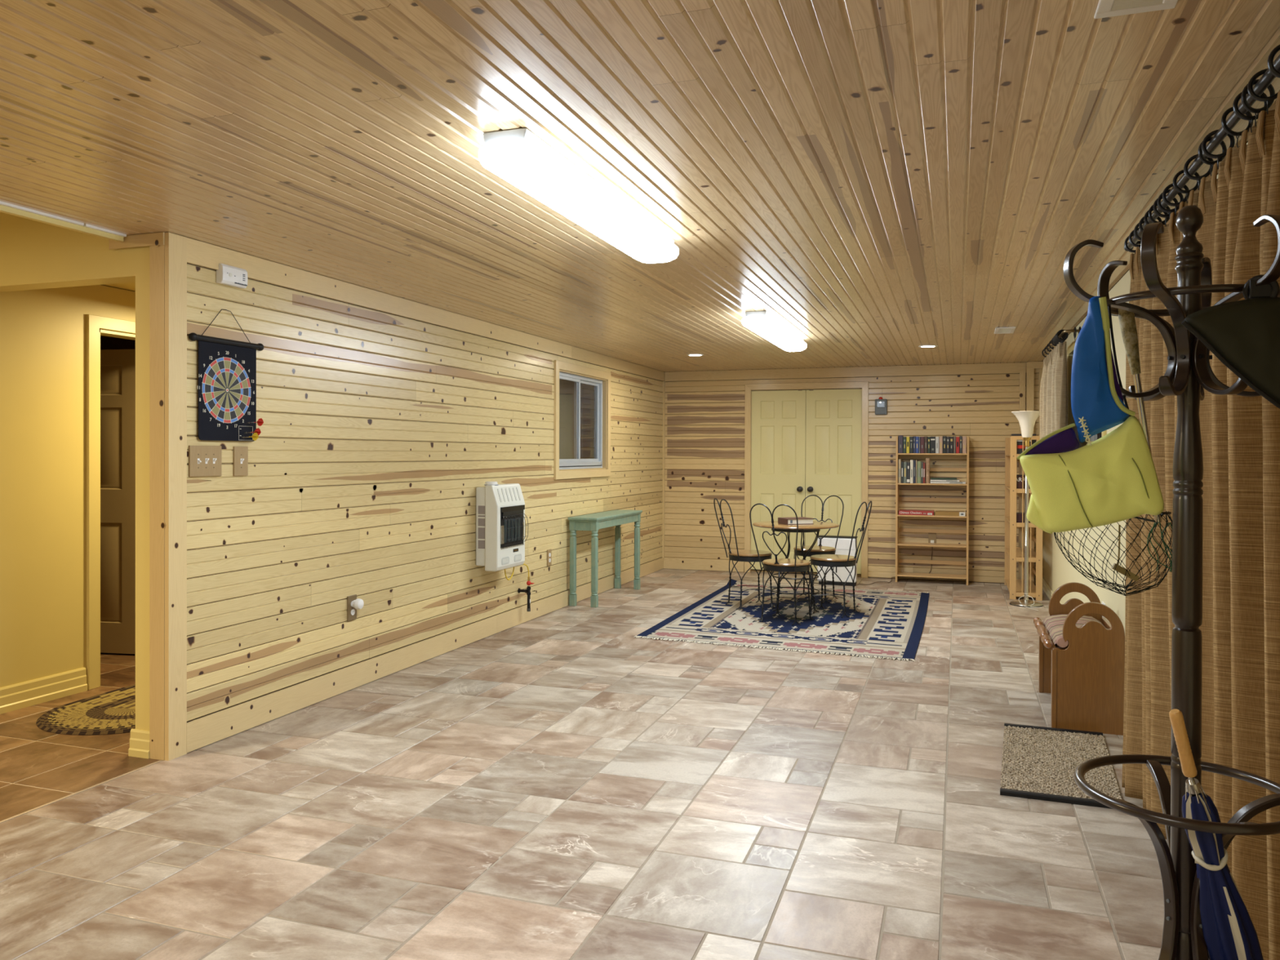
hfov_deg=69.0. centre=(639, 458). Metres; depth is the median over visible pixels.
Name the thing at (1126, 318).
net
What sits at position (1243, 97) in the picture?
curtain ring
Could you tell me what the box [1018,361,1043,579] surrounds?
trim
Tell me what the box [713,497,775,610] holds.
wire chair
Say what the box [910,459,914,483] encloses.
book
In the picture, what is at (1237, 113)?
curtain ring
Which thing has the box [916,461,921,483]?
book
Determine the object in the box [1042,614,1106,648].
seat cushion
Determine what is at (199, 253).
trim
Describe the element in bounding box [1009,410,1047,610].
floor lamp
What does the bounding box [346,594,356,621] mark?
wall outlet
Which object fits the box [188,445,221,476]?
light switch
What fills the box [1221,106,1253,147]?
curtain ring
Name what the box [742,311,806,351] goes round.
ceiling light
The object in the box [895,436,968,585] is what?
bookcase
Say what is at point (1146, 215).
curtain ring
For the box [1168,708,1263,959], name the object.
furled umbrella
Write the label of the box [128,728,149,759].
baseboard
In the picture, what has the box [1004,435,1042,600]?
bookshelf
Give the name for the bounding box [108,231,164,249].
trim
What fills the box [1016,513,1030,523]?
book
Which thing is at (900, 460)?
book
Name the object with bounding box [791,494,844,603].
wire chair
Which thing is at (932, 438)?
book
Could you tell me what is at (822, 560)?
wire chair
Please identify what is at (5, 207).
trim
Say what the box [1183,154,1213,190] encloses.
curtain ring
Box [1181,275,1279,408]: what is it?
hat
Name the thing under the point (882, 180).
ceiling
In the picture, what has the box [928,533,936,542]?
wall outlet
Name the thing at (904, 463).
book
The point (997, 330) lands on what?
ceiling vent
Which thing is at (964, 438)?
book
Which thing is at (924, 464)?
book
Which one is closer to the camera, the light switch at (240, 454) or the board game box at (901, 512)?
the light switch at (240, 454)
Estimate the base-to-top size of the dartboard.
0.613 m
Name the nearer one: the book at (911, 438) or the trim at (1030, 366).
the trim at (1030, 366)
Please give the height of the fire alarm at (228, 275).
0.090 m
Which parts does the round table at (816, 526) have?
leg, leg, leg, leg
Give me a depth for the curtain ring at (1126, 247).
3.67 m
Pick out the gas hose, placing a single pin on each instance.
(513, 566)
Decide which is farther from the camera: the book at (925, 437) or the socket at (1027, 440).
the book at (925, 437)
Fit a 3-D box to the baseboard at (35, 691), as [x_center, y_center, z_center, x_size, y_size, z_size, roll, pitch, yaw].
[-3.211,1.235,4.919,0.020,0.130,0.650,0,0,19]
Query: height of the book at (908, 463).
0.218 m
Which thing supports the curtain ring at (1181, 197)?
hanging from the curtain rod at (1268, 77)
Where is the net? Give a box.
[1053,308,1172,595]
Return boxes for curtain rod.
[1043,328,1079,355]
[1124,53,1279,251]
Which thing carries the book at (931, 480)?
on the book at (948, 482)
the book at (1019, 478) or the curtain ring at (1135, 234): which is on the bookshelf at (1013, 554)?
the book at (1019, 478)
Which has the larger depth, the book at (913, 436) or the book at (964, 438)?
the book at (913, 436)
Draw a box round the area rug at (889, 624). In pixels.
[633,578,928,661]
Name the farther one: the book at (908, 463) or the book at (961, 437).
the book at (908, 463)
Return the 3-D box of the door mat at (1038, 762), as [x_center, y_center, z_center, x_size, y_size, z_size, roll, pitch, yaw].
[1.808,1.310,4.049,0.435,0.019,1.015,0,0,22]
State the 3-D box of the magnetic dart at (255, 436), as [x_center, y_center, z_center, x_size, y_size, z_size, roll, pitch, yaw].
[-1.856,-0.106,4.448,0.081,0.039,0.039,0,0,19]
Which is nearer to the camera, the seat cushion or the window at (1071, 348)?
the seat cushion
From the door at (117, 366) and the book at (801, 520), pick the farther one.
the book at (801, 520)
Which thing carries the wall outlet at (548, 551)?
attached to the wall at (380, 431)
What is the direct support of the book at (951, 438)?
on the bookcase at (898, 499)
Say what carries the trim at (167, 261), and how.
attached to the wall at (380, 431)
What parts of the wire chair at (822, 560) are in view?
leg, leg, seat, leg, leg, frame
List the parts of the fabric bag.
strap trim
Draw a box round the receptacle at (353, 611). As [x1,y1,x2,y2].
[351,608,355,615]
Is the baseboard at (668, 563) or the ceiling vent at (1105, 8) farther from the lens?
the baseboard at (668, 563)
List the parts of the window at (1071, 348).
frame, glass pane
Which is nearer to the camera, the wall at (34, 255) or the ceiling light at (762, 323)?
the wall at (34, 255)
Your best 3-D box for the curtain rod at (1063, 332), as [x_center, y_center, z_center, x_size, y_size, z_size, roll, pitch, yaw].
[3.172,-0.867,6.977,0.164,0.044,1.506,0,0,19]
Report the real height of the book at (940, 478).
0.018 m
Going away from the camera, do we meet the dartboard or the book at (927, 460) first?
the dartboard
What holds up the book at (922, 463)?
on the bookcase at (898, 499)
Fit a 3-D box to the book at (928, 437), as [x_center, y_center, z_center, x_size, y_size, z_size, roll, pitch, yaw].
[3.014,-0.144,9.719,0.027,0.170,0.111,0,0,19]
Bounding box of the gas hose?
[504,566,514,580]
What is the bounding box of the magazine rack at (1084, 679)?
[1033,582,1124,735]
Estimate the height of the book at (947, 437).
0.174 m
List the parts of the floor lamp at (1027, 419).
lamp shade, lamp cord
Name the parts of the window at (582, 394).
glass pane, sash, frame, glass pane, sash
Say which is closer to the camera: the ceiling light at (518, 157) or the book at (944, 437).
the ceiling light at (518, 157)
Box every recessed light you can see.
[686,353,703,355]
[918,345,937,347]
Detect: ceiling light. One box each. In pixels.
[478,128,678,263]
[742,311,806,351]
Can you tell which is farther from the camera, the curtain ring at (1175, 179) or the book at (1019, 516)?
the book at (1019, 516)
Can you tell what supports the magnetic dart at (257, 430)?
attached to the dartboard
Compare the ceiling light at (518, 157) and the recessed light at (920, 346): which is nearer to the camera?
the ceiling light at (518, 157)
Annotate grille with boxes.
[501,513,528,546]
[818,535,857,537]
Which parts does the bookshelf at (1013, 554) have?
shelf, shelf, rail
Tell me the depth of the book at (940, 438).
9.62 m
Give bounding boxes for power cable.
[857,554,932,584]
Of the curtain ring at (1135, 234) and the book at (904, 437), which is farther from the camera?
the book at (904, 437)
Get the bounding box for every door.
[100,349,135,653]
[751,388,862,573]
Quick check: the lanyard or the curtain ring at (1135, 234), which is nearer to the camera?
the lanyard
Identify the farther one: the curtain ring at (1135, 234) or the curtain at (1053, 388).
the curtain at (1053, 388)
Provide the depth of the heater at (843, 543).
9.50 m
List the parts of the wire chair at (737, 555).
frame, leg, leg, seat, leg, leg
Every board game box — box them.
[898,509,933,515]
[934,510,964,515]
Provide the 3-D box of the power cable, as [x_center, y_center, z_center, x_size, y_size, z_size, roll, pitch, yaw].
[2.615,1.110,9.817,0.949,0.358,0.274,0,0,-24]
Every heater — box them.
[475,481,528,571]
[817,535,857,586]
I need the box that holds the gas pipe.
[517,576,533,611]
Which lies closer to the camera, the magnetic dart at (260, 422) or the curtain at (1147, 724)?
the curtain at (1147, 724)
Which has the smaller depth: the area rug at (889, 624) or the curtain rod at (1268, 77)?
the curtain rod at (1268, 77)
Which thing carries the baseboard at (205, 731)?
attached to the wall at (380, 431)
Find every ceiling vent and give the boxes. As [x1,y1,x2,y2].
[994,326,1015,333]
[1093,0,1177,18]
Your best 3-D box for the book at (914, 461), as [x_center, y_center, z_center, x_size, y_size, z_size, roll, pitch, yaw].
[2.886,0.133,9.787,0.022,0.240,0.161,0,0,19]
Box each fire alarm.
[216,263,248,288]
[875,396,887,414]
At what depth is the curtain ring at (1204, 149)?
2.49 m
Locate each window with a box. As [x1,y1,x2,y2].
[553,360,610,479]
[1066,338,1106,449]
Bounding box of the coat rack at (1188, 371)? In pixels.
[1063,205,1279,959]
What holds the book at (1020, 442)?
on the bookshelf at (1013, 554)
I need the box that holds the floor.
[0,568,1167,959]
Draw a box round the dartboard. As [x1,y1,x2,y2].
[188,309,263,441]
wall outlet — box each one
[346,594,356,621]
[546,549,551,566]
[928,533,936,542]
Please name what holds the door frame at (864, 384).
attached to the wall at (704, 423)
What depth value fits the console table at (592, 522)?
8.26 m
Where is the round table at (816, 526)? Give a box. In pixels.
[752,520,839,613]
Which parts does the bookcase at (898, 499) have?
panel, shelf, shelf, shelf, shelf, shelf, rail, rail, rail, rail, panel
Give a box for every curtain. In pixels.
[1040,341,1067,439]
[1121,223,1171,839]
[1163,90,1279,959]
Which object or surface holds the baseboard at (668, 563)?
attached to the wall at (704, 423)
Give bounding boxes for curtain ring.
[1056,329,1068,344]
[1073,326,1076,342]
[1124,233,1135,253]
[1128,227,1141,248]
[1133,220,1144,240]
[1138,215,1162,232]
[1143,208,1168,225]
[1148,204,1171,224]
[1153,197,1177,226]
[1157,189,1183,215]
[1162,182,1189,215]
[1173,169,1200,203]
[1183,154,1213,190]
[1197,136,1226,176]
[1201,129,1235,169]
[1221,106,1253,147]
[1232,90,1267,133]
[1240,79,1275,126]
[1247,68,1279,114]
[1267,44,1279,78]
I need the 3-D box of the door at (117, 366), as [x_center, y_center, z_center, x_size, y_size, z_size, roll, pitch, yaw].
[-3.354,0.281,6.105,0.800,2.000,0.100,0,0,9]
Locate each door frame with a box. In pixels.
[86,314,135,689]
[744,381,868,577]
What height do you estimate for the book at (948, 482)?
0.019 m
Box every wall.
[0,212,149,730]
[0,284,135,687]
[100,337,135,349]
[186,262,662,722]
[664,373,1039,585]
[1043,142,1248,631]
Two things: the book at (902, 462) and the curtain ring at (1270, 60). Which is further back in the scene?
the book at (902, 462)
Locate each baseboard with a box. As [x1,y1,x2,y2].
[0,666,87,714]
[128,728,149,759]
[186,557,663,752]
[663,558,743,572]
[1042,577,1061,603]
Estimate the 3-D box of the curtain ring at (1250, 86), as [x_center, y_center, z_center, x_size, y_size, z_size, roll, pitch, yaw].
[1.409,-0.825,2.093,0.076,0.105,0.017,0,0,28]
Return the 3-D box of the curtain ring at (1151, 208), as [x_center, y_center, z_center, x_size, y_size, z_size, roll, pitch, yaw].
[1.790,-0.830,3.211,0.076,0.105,0.011,0,0,3]
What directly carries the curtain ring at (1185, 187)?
hanging from the curtain rod at (1268, 77)
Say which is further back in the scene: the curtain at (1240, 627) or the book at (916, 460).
the book at (916, 460)
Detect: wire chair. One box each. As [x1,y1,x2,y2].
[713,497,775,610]
[749,503,813,625]
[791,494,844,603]
[806,500,871,617]
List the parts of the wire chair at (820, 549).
leg, leg, seat, frame, leg, leg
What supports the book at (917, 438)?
on the bookcase at (898, 499)
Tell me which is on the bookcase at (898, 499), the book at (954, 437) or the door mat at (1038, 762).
the book at (954, 437)
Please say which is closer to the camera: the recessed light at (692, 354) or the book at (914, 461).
the recessed light at (692, 354)
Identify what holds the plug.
attached to the wall outlet at (351, 611)
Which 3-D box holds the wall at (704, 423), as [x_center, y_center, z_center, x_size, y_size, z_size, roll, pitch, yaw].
[2.225,0.142,10.278,4.278,2.290,0.160,0,0,19]
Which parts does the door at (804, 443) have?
knob, knob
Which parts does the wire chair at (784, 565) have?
leg, frame, leg, seat, leg, leg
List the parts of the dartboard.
rod, hanging cord, dart holder frame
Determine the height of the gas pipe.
0.270 m
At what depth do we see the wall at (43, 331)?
4.99 m
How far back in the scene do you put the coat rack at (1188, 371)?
1.83 m
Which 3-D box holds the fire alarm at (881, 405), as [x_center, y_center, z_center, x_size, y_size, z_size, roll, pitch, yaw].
[2.595,-0.573,10.034,0.126,0.194,0.058,0,0,19]
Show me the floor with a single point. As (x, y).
(562, 784)
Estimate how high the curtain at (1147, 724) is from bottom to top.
2.097 m
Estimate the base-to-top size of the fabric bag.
0.460 m
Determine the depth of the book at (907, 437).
9.73 m
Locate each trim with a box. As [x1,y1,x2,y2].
[0,200,126,241]
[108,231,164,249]
[149,231,186,760]
[186,237,664,381]
[662,381,665,558]
[664,362,1039,381]
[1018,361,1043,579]
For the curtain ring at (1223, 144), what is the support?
hanging from the curtain rod at (1268, 77)
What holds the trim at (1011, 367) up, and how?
attached to the wall at (704, 423)
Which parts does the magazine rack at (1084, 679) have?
post, turned rail, post, panel, panel, rail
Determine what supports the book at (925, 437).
on the bookcase at (898, 499)
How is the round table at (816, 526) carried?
on the area rug at (889, 624)
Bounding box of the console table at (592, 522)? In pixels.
[567,509,642,607]
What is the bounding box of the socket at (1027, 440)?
[1022,437,1031,446]
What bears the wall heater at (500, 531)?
attached to the wall at (380, 431)
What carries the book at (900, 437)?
on the bookcase at (898, 499)
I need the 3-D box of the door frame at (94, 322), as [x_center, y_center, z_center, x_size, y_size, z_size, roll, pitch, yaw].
[-2.999,0.241,5.714,0.138,2.110,0.980,0,0,19]
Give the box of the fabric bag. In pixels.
[1016,296,1164,533]
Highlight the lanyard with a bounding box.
[1107,305,1131,417]
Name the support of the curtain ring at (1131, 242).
hanging from the curtain rod at (1268, 77)
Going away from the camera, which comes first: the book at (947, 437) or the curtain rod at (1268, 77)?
the curtain rod at (1268, 77)
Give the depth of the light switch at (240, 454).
4.45 m
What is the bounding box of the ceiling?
[0,0,1279,372]
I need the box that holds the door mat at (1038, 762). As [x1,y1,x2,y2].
[1000,723,1121,808]
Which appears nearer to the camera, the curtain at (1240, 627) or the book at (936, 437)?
the curtain at (1240, 627)
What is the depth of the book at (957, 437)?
9.57 m
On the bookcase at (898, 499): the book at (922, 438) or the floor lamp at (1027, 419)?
the book at (922, 438)
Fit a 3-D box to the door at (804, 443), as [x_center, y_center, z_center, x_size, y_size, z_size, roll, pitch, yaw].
[1.829,0.240,10.323,1.245,2.020,0.105,0,0,19]
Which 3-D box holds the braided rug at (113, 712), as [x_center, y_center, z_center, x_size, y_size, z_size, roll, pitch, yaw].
[-2.522,1.293,5.112,0.844,0.012,1.462,0,0,19]
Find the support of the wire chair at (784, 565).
on the area rug at (889, 624)
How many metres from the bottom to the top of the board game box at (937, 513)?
0.042 m
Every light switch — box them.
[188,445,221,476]
[233,446,248,475]
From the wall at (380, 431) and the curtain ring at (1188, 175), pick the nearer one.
the curtain ring at (1188, 175)
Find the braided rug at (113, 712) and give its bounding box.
[35,684,135,734]
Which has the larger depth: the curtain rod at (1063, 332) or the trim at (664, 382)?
the trim at (664, 382)
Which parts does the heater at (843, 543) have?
panel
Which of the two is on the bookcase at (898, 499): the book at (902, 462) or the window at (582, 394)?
the book at (902, 462)
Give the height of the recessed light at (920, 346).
0.007 m
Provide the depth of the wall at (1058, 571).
5.89 m
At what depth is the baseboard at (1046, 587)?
8.92 m
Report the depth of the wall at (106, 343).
7.70 m
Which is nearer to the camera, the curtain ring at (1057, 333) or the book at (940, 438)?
the curtain ring at (1057, 333)
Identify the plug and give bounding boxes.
[351,598,364,609]
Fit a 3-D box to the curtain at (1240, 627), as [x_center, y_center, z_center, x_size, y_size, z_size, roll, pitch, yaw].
[1.519,0.251,2.267,0.177,2.097,1.777,0,0,19]
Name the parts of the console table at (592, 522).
leg, leg, leg, leg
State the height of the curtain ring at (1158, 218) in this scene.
0.105 m
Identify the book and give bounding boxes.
[777,516,813,524]
[897,435,903,453]
[897,458,902,483]
[901,461,904,483]
[902,436,906,453]
[903,462,906,483]
[906,436,909,453]
[906,462,910,483]
[909,436,913,453]
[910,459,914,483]
[913,435,915,453]
[913,460,915,483]
[915,436,919,453]
[915,459,917,483]
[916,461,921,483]
[920,436,924,453]
[920,462,923,483]
[923,462,925,483]
[924,436,927,453]
[925,457,929,483]
[927,436,930,453]
[930,436,935,453]
[930,477,956,479]
[930,479,959,481]
[930,481,965,484]
[935,436,938,453]
[938,436,942,453]
[942,435,946,453]
[946,436,949,453]
[949,436,953,453]
[953,435,955,453]
[955,436,959,453]
[959,435,962,453]
[962,436,966,453]
[1011,433,1035,453]
[1016,475,1030,488]
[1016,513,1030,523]
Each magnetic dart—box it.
[241,432,258,440]
[244,427,261,435]
[246,417,263,426]
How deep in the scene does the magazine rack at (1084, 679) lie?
4.51 m
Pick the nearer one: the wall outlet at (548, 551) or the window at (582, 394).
the wall outlet at (548, 551)
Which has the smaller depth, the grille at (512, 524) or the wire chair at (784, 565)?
the grille at (512, 524)
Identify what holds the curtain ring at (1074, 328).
hanging from the curtain rod at (1063, 332)
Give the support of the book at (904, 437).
on the bookcase at (898, 499)
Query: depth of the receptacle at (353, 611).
5.28 m
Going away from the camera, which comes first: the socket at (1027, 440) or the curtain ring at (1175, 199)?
the curtain ring at (1175, 199)

